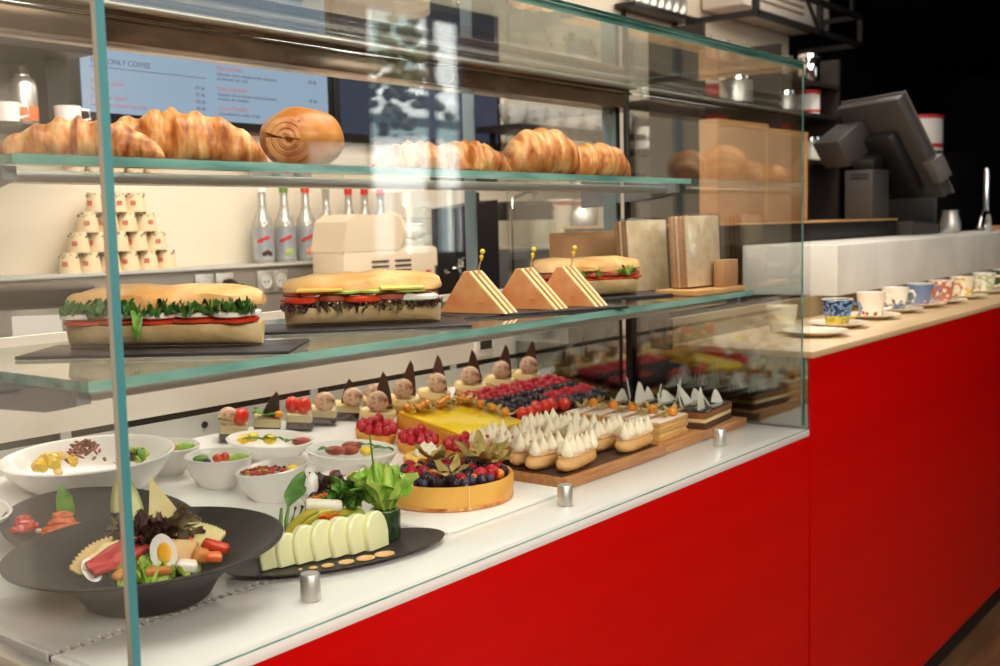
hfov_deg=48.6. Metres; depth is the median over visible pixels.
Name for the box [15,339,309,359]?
tray
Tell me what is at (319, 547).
slice
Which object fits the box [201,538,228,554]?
tomato wedge
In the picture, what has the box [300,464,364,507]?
fruit bowl
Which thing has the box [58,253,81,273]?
paper cup
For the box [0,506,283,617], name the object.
salad bowl
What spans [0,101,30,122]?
mug
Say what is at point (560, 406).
slice
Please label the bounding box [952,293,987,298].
saucer
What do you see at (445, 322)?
tray
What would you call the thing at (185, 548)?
cheese wedge
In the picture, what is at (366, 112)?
screen
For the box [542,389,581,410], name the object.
slice
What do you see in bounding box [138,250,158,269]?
paper cup
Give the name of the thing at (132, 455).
beans
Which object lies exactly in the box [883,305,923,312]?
saucer
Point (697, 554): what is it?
display case
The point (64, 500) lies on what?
basil leaf
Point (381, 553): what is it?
dot
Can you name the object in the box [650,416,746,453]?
serving board
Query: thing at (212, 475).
fruit bowl
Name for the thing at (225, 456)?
cherry
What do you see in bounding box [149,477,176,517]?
parmesan wafer
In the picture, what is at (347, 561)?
dot
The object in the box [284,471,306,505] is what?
leaf
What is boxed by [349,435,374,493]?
chive
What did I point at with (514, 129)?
wall shelf
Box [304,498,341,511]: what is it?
heart
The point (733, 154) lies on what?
paper bag
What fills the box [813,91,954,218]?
terminal
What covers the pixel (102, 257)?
paper cup
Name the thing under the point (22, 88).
thermos
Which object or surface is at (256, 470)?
muesli
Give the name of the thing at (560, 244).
kraft box
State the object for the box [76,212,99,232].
paper cup
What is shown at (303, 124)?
bun
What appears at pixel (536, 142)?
croissant
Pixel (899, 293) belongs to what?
coffee cup
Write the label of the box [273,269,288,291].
wall socket
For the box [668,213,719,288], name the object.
pack
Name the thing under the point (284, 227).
syrup bottle
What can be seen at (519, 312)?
tray
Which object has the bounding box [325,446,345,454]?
wedge
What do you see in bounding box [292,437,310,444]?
wedge
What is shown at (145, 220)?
paper cup
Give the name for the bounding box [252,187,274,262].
syrup bottle
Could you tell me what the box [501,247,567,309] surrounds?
sandwich
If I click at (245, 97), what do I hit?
screen
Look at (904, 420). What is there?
counter
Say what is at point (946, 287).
coffee cup
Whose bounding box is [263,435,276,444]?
cube
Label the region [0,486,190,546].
salad bowl
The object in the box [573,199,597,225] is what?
cup stack
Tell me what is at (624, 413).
millefeuille
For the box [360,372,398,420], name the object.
cake
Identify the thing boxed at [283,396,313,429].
cake
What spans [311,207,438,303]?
coffee machine
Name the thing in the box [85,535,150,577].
meat
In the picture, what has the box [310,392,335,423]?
cake
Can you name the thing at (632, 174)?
wall shelf
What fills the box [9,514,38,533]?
slice
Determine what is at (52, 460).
pineapple
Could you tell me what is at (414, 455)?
tartlet
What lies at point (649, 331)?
countertop
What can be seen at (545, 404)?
slice
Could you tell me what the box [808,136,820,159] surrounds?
tin
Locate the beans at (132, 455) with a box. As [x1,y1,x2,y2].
[113,452,143,464]
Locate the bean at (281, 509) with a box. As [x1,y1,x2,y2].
[279,508,282,524]
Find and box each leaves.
[105,552,201,586]
[318,476,375,509]
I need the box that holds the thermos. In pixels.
[7,64,39,123]
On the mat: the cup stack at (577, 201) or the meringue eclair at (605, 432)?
the meringue eclair at (605, 432)
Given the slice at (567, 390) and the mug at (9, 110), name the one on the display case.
the slice at (567, 390)
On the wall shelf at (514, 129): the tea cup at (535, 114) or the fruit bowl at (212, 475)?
the tea cup at (535, 114)
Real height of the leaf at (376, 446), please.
0.013 m
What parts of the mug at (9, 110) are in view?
handle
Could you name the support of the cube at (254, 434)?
in the fruit bowl at (262, 451)
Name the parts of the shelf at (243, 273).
chrome knob, knob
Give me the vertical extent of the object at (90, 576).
0.030 m
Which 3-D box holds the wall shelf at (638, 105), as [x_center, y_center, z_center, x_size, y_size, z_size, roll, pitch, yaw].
[0.849,-1.147,5.774,0.240,0.080,0.600,3,7,38]
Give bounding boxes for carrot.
[312,492,328,498]
[318,511,339,520]
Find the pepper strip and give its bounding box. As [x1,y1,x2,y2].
[330,507,354,516]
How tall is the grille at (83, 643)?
0.003 m
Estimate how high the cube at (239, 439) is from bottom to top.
0.018 m
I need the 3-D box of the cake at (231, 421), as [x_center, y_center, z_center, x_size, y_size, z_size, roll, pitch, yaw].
[-0.537,0.184,2.228,0.062,0.076,0.056,-3,6,-16]
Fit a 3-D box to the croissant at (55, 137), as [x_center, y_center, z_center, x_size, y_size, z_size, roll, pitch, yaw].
[-0.585,-0.272,1.542,0.225,0.063,0.088,-3,6,-16]
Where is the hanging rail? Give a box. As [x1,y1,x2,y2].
[685,0,863,54]
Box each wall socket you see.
[194,274,213,283]
[215,272,233,282]
[256,270,273,292]
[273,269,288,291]
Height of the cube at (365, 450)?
0.018 m
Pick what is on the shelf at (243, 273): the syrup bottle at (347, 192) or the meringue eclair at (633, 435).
the syrup bottle at (347, 192)
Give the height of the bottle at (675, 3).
0.180 m
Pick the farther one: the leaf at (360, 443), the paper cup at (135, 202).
the paper cup at (135, 202)
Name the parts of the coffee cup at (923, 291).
handle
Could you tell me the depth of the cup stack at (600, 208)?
5.20 m
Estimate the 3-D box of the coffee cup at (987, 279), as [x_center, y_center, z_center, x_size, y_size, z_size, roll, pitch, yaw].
[1.869,-0.195,4.263,0.087,0.074,0.101,-6,7,-42]
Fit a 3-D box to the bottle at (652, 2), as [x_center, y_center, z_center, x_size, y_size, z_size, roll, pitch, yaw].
[0.792,-1.794,5.820,0.068,0.180,0.068,3,7,38]
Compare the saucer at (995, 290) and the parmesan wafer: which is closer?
the parmesan wafer
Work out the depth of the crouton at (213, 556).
1.46 m
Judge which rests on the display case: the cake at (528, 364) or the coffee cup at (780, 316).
the cake at (528, 364)
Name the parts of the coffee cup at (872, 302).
handle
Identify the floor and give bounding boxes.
[939,601,999,665]
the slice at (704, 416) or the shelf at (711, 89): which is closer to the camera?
the slice at (704, 416)
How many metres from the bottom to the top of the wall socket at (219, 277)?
0.076 m
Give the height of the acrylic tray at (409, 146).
0.038 m
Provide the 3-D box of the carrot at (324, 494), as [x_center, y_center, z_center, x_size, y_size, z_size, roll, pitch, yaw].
[-0.273,0.251,1.696,0.022,0.012,0.033,3,7,38]
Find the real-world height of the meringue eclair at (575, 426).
0.069 m
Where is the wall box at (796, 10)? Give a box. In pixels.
[702,0,828,35]
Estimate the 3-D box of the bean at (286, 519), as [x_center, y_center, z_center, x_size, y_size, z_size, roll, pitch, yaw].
[-0.320,0.284,1.661,0.008,0.047,0.023,-1,6,2]
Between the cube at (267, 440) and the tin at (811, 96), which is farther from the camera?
the tin at (811, 96)
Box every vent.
[372,260,388,267]
[395,259,411,269]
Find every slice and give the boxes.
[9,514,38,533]
[40,511,80,534]
[69,536,118,575]
[81,537,134,572]
[175,442,194,450]
[193,455,208,461]
[227,453,248,460]
[257,546,277,570]
[275,532,294,567]
[292,524,312,564]
[309,519,330,560]
[327,516,348,557]
[345,513,365,554]
[351,508,364,514]
[362,510,388,550]
[461,390,498,404]
[477,387,515,401]
[494,383,532,397]
[495,401,535,419]
[509,397,551,417]
[511,380,548,393]
[526,377,563,389]
[526,393,570,415]
[542,373,577,386]
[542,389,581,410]
[558,386,595,405]
[573,383,610,403]
[607,377,635,405]
[627,381,660,407]
[646,378,690,409]
[668,384,710,412]
[686,387,731,429]
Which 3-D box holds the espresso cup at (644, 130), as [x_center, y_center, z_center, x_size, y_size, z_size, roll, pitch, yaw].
[0.734,-1.011,5.586,0.106,0.056,0.106,3,7,38]
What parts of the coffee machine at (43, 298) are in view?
lid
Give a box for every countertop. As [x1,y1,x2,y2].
[562,218,897,349]
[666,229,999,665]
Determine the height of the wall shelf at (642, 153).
0.080 m
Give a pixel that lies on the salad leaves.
(143, 562)
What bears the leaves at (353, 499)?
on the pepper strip
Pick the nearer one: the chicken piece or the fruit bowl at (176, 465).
the chicken piece
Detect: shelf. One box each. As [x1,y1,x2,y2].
[0,122,32,142]
[0,256,567,343]
[476,123,645,146]
[615,0,696,26]
[629,99,648,111]
[630,148,648,157]
[631,172,645,176]
[648,23,839,223]
[706,83,790,129]
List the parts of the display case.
trim, glass, sliding door, shelf rail, profile rail, shelf glass, shelf glass, shelf rail, red panel, post, glass, glass, plate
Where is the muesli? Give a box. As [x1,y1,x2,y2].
[240,465,289,475]
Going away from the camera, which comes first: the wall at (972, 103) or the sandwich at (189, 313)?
the sandwich at (189, 313)
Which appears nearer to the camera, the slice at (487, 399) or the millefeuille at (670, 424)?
the millefeuille at (670, 424)
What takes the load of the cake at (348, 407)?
on the display case
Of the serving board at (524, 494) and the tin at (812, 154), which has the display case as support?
the serving board at (524, 494)
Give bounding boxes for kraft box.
[549,232,591,257]
[591,231,614,256]
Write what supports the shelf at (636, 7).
attached to the wall at (203, 225)
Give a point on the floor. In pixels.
(981, 646)
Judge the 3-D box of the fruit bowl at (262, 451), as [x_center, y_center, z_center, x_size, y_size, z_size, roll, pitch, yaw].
[-0.444,0.222,2.144,0.167,0.057,0.111,-3,6,-16]
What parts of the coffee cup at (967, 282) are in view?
handle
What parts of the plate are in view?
pepper strip, pepper strip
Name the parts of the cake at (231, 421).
cup glass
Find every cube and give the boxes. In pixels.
[237,435,250,443]
[247,432,258,441]
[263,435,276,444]
[286,464,297,469]
[360,446,372,455]
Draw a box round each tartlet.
[355,413,398,443]
[396,423,440,453]
[403,441,445,462]
[441,431,469,458]
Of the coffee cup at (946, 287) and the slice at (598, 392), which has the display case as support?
the slice at (598, 392)
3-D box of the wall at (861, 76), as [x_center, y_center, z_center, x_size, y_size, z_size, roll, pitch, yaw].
[3.202,-1.192,10.611,0.100,3.000,6.520,3,7,38]
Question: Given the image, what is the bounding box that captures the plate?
[225,508,444,577]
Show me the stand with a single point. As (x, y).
(725, 270)
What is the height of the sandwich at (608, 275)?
0.087 m
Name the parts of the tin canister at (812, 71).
lid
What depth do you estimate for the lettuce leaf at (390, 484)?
1.69 m
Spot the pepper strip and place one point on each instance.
(343, 510)
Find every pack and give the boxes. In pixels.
[613,217,668,290]
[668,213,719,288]
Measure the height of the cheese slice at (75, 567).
0.037 m
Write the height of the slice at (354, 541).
0.057 m
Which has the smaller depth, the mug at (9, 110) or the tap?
the mug at (9, 110)
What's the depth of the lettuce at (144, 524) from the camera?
1.50 m
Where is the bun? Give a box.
[259,107,344,163]
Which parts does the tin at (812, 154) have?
lid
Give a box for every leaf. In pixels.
[56,485,74,516]
[110,472,143,526]
[242,435,263,440]
[262,434,283,440]
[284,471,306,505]
[318,446,332,450]
[347,461,418,510]
[356,441,374,445]
[373,444,393,449]
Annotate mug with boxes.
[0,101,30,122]
[53,105,91,120]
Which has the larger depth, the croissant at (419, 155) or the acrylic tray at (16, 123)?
the croissant at (419, 155)
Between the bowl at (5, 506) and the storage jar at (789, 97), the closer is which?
the bowl at (5, 506)
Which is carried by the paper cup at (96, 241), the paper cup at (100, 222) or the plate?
the paper cup at (100, 222)
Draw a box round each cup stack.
[530,203,555,247]
[547,199,572,232]
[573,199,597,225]
[598,206,602,225]
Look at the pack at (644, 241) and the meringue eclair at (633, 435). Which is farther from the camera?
the pack at (644, 241)
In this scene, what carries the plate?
on the display case
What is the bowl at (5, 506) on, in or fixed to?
on the display case
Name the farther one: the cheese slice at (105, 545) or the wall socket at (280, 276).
the wall socket at (280, 276)
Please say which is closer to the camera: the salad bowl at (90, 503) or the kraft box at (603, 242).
the salad bowl at (90, 503)
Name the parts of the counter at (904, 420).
panel, red panel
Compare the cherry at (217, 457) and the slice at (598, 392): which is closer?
the cherry at (217, 457)
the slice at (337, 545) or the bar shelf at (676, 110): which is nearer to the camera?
the slice at (337, 545)
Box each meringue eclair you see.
[469,419,506,455]
[493,420,535,460]
[509,425,549,464]
[519,408,556,431]
[525,429,571,469]
[542,409,580,436]
[556,428,597,471]
[561,413,597,438]
[587,414,624,451]
[615,415,653,452]
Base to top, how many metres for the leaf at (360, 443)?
0.013 m
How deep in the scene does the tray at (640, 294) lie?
2.42 m
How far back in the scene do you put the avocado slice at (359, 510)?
1.69 m
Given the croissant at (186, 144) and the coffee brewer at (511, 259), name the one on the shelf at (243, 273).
the coffee brewer at (511, 259)
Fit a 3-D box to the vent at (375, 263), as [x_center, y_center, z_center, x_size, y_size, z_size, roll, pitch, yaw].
[-0.404,-0.201,3.757,0.003,0.091,0.075,4,8,42]
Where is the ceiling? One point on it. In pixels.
(945, 39)
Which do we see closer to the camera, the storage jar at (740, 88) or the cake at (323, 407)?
the cake at (323, 407)
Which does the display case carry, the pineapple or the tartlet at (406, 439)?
the tartlet at (406, 439)
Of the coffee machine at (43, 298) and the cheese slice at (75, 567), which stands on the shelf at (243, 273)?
the coffee machine at (43, 298)
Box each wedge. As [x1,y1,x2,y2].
[172,539,198,561]
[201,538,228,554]
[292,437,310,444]
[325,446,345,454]
[341,441,361,448]
[343,445,358,454]
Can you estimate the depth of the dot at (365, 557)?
1.60 m
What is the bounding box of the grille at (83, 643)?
[48,576,285,656]
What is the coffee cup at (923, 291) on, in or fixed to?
on the saucer at (931, 304)
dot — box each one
[321,563,333,566]
[338,559,353,563]
[356,555,374,560]
[375,551,394,556]
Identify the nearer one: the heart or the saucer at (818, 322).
the heart
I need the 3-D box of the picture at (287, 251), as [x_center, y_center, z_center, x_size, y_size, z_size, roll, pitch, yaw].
[-0.739,-0.285,3.895,0.037,0.024,0.009,-5,7,-33]
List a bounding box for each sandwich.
[59,283,266,346]
[280,269,442,326]
[441,249,516,313]
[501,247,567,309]
[531,256,641,295]
[547,245,606,306]
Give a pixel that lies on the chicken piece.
(191, 565)
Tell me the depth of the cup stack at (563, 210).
4.97 m
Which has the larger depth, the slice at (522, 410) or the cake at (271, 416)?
the slice at (522, 410)
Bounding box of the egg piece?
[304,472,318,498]
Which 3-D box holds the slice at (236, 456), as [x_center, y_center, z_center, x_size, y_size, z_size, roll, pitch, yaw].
[-0.471,0.223,1.981,0.044,0.016,0.020,-4,6,-23]
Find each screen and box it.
[67,0,332,133]
[329,0,500,150]
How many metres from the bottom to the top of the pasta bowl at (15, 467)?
0.089 m
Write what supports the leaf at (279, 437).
in the fruit bowl at (262, 451)
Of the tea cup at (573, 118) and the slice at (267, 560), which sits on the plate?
the slice at (267, 560)
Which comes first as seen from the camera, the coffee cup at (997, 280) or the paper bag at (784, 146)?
the paper bag at (784, 146)
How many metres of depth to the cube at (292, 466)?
1.94 m
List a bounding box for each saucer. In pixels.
[782,326,849,336]
[805,319,868,327]
[850,311,900,319]
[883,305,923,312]
[907,301,946,307]
[930,297,967,303]
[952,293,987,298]
[972,288,999,293]
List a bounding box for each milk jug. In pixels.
[570,205,596,226]
[940,210,960,232]
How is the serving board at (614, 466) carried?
on the display case
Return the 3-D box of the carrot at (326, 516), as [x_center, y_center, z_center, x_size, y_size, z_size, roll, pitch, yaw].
[-0.256,0.275,1.667,0.022,0.012,0.033,3,7,38]
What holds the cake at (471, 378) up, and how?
on the display case
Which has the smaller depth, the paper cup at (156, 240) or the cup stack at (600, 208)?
the paper cup at (156, 240)
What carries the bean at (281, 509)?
on the plate
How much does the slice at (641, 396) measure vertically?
0.092 m
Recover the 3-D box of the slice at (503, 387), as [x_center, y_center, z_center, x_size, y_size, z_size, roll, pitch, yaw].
[0.030,0.156,2.720,0.094,0.064,0.062,3,7,40]
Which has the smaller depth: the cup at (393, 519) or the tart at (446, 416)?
the cup at (393, 519)
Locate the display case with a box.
[0,0,809,665]
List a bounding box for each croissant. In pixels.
[0,115,164,156]
[112,106,267,160]
[373,140,470,168]
[442,140,511,170]
[502,128,580,174]
[577,143,630,176]
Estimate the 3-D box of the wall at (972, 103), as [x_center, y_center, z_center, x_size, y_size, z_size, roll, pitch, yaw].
[7.997,-1.346,11.053,7.300,3.000,0.100,3,7,38]
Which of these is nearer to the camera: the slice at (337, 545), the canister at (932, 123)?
the slice at (337, 545)
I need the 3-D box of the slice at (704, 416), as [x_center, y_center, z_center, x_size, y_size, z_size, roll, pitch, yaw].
[0.479,0.161,2.537,0.047,0.092,0.165,2,7,32]
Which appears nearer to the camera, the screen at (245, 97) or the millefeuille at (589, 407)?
the millefeuille at (589, 407)
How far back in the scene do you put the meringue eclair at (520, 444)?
2.12 m
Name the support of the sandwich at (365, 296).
on the tray at (445, 322)
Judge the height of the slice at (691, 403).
0.085 m
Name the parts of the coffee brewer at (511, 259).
handle, lid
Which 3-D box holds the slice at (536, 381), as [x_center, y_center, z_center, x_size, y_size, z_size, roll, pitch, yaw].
[0.111,0.145,2.824,0.094,0.063,0.062,3,7,40]
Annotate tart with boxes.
[396,392,520,444]
[396,430,514,512]
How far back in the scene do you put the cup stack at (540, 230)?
4.85 m
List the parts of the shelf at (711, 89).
panel, panel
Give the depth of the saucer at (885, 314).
3.29 m
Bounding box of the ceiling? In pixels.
[798,0,999,78]
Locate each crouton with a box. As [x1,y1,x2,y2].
[191,547,209,562]
[206,551,221,562]
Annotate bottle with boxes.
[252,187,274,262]
[274,188,296,261]
[296,188,315,260]
[319,188,331,217]
[343,189,353,214]
[359,189,369,213]
[375,189,384,214]
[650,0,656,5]
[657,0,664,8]
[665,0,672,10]
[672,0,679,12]
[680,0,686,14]
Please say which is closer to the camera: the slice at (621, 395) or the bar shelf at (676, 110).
the slice at (621, 395)
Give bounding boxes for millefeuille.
[564,396,606,417]
[585,398,626,422]
[604,399,646,421]
[623,400,665,422]
[650,402,687,442]
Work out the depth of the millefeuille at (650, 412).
2.42 m
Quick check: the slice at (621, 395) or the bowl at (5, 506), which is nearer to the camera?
the bowl at (5, 506)
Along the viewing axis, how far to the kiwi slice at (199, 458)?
1.95 m
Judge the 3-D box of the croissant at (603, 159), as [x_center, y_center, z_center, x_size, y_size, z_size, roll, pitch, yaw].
[0.216,-0.399,2.571,0.200,0.085,0.106,-4,6,-28]
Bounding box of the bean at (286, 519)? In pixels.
[284,506,289,531]
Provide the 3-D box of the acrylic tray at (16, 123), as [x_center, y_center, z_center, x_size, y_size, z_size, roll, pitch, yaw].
[-0.484,-0.274,1.699,0.270,0.038,0.670,3,7,38]
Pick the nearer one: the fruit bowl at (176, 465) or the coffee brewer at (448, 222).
the fruit bowl at (176, 465)
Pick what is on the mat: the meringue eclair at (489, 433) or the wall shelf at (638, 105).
the meringue eclair at (489, 433)
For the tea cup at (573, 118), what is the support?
on the wall shelf at (514, 129)
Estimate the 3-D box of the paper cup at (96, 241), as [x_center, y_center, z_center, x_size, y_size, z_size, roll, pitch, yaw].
[-1.210,-0.274,3.342,0.067,0.059,0.067,2,6,27]
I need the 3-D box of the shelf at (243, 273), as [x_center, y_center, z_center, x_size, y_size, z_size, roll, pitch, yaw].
[-0.244,0.360,4.253,0.608,1.307,6.440,3,7,38]
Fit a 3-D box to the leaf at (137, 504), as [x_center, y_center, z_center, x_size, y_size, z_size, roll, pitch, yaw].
[-0.514,0.238,1.525,0.044,0.105,0.030,1,6,22]
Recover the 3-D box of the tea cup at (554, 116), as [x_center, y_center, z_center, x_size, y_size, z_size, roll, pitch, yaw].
[0.231,-0.955,4.946,0.129,0.086,0.129,0,6,14]
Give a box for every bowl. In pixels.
[0,434,174,495]
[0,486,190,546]
[0,499,12,531]
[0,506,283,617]
[158,437,199,475]
[184,447,253,489]
[225,429,313,461]
[235,457,307,503]
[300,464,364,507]
[306,439,397,471]
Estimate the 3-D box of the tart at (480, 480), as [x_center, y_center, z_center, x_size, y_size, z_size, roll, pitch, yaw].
[-0.091,0.238,1.964,0.232,0.104,0.232,2,6,31]
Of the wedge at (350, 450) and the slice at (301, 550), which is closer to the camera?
the slice at (301, 550)
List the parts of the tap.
spout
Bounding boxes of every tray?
[2,123,398,166]
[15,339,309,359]
[264,317,471,334]
[349,146,558,172]
[440,304,628,318]
[600,291,672,300]
[896,220,938,234]
[992,225,999,229]
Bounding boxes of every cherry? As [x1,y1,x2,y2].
[213,454,221,461]
[221,452,229,460]
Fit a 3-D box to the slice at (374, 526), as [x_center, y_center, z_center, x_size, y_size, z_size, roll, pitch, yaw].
[-0.188,0.294,1.660,0.022,0.057,0.048,2,7,34]
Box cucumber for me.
[129,446,149,462]
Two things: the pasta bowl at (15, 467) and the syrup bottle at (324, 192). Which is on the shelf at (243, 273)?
the syrup bottle at (324, 192)
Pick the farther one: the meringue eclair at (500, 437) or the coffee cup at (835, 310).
the coffee cup at (835, 310)
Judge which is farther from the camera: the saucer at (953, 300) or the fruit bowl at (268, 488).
the saucer at (953, 300)
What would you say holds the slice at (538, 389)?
on the display case
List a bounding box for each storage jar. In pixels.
[719,75,753,102]
[781,89,797,109]
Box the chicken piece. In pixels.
[176,558,197,572]
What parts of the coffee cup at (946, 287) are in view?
handle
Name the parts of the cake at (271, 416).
cup glass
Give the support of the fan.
in the salad bowl at (41, 563)
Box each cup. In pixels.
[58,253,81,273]
[67,232,90,252]
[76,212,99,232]
[79,252,101,272]
[85,192,101,212]
[88,232,103,251]
[97,212,119,231]
[99,252,121,271]
[115,192,127,211]
[117,212,138,231]
[117,232,129,250]
[119,251,140,270]
[126,193,146,211]
[127,231,148,250]
[136,212,156,230]
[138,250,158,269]
[146,231,166,249]
[157,249,176,268]
[370,506,400,541]
[498,103,527,123]
[524,105,546,124]
[543,108,565,126]
[562,110,586,127]
[579,112,601,129]
[596,114,601,130]
[635,138,648,148]
[636,126,648,137]
[766,304,797,332]
[821,298,862,323]
[856,291,894,315]
[881,286,916,308]
[906,283,940,303]
[928,280,962,299]
[950,276,981,295]
[972,272,999,290]
[991,269,999,284]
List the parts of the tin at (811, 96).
lid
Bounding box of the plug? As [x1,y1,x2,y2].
[222,279,243,284]
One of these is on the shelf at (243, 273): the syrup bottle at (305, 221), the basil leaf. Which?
the syrup bottle at (305, 221)
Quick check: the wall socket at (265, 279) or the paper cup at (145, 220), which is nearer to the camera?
the paper cup at (145, 220)
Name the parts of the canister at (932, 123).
lid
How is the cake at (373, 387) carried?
on the display case
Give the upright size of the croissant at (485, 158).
0.071 m
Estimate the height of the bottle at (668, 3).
0.180 m
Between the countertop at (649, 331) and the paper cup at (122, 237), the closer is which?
the paper cup at (122, 237)
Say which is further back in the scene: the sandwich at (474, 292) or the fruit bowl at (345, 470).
the sandwich at (474, 292)
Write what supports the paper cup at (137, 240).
on the paper cup at (129, 260)
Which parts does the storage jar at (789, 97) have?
lid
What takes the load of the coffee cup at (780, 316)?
on the counter at (904, 420)
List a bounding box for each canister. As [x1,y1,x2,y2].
[798,52,820,81]
[918,114,943,150]
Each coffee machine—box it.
[0,283,95,337]
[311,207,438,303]
[863,150,991,237]
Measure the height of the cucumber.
0.030 m
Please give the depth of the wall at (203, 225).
4.36 m
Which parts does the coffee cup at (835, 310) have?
handle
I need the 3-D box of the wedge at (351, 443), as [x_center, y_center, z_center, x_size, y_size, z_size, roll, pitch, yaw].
[-0.284,0.216,2.119,0.040,0.018,0.022,0,6,10]
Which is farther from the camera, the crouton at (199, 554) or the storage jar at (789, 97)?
the storage jar at (789, 97)
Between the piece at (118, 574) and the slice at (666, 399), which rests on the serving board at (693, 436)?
the slice at (666, 399)
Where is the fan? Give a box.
[176,521,225,546]
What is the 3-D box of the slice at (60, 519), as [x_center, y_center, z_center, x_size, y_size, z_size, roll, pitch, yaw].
[-0.644,0.280,1.623,0.033,0.036,0.054,3,7,35]
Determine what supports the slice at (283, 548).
on the plate
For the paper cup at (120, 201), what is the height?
0.059 m
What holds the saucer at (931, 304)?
on the counter at (904, 420)
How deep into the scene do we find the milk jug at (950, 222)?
5.12 m
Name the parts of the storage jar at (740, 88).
lid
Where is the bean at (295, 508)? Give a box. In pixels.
[290,507,296,521]
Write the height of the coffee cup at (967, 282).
0.074 m
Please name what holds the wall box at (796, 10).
attached to the wall at (203, 225)
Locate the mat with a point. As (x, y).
(611, 454)
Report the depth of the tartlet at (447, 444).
2.26 m
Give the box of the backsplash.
[0,264,312,311]
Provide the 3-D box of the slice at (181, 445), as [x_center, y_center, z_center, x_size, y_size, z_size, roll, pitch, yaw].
[-0.579,0.207,2.019,0.044,0.016,0.020,-3,6,-14]
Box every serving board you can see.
[358,481,556,534]
[513,445,665,486]
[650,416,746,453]
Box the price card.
[12,315,62,335]
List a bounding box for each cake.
[218,407,248,440]
[251,391,282,429]
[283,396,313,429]
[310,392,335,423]
[334,379,361,418]
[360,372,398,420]
[360,383,377,408]
[391,360,418,414]
[417,355,452,401]
[453,350,487,395]
[484,345,516,387]
[512,341,541,382]
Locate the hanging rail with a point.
(850, 14)
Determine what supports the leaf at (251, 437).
in the fruit bowl at (262, 451)
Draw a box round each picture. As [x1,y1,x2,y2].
[262,250,271,255]
[285,249,293,254]
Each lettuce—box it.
[103,502,205,544]
[308,469,348,497]
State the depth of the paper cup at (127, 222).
3.39 m
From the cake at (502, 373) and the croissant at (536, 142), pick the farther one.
the cake at (502, 373)
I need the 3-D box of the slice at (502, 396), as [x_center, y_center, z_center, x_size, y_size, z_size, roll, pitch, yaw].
[-0.011,0.163,2.669,0.094,0.063,0.062,3,7,40]
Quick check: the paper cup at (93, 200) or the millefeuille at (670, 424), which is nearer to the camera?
the millefeuille at (670, 424)
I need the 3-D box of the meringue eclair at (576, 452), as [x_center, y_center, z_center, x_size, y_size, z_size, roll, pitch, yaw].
[0.145,0.221,2.100,0.042,0.069,0.135,2,7,31]
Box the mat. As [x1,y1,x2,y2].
[460,444,657,476]
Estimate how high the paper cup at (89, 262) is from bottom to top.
0.059 m
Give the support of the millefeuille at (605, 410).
on the serving board at (693, 436)
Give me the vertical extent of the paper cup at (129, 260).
0.059 m
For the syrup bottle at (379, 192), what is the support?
on the shelf at (243, 273)
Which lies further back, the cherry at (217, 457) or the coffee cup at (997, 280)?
the coffee cup at (997, 280)
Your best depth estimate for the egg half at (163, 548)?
1.45 m
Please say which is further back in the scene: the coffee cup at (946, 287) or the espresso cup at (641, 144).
the espresso cup at (641, 144)
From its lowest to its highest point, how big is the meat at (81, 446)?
0.041 m
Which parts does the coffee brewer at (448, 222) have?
knob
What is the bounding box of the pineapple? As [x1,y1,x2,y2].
[30,450,77,474]
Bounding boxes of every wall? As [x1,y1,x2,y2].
[0,0,788,275]
[789,35,944,237]
[944,74,999,224]
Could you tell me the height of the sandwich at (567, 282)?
0.116 m
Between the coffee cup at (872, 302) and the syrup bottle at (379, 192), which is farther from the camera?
the syrup bottle at (379, 192)
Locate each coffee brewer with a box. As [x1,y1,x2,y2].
[431,192,499,294]
[498,192,553,288]
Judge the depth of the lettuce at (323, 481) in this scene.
1.71 m
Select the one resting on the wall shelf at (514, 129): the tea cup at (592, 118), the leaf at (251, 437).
the tea cup at (592, 118)
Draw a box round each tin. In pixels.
[798,89,820,113]
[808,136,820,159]
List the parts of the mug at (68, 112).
handle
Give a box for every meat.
[64,438,106,464]
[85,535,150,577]
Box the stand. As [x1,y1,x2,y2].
[655,259,744,295]
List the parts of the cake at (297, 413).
cup glass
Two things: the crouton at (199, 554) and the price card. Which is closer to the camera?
the crouton at (199, 554)
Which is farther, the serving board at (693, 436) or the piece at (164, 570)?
the serving board at (693, 436)
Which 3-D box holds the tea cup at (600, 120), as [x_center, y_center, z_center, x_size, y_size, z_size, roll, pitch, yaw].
[0.493,-0.994,5.279,0.129,0.086,0.129,2,6,29]
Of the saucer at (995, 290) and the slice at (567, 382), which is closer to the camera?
the slice at (567, 382)
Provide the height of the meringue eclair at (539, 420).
0.069 m
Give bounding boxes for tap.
[977,168,991,230]
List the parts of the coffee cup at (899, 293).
handle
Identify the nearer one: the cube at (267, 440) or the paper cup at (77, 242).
the cube at (267, 440)
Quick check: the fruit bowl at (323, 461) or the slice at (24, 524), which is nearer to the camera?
the slice at (24, 524)
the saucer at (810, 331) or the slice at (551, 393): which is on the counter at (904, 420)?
the saucer at (810, 331)
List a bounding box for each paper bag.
[699,118,768,222]
[768,128,807,221]

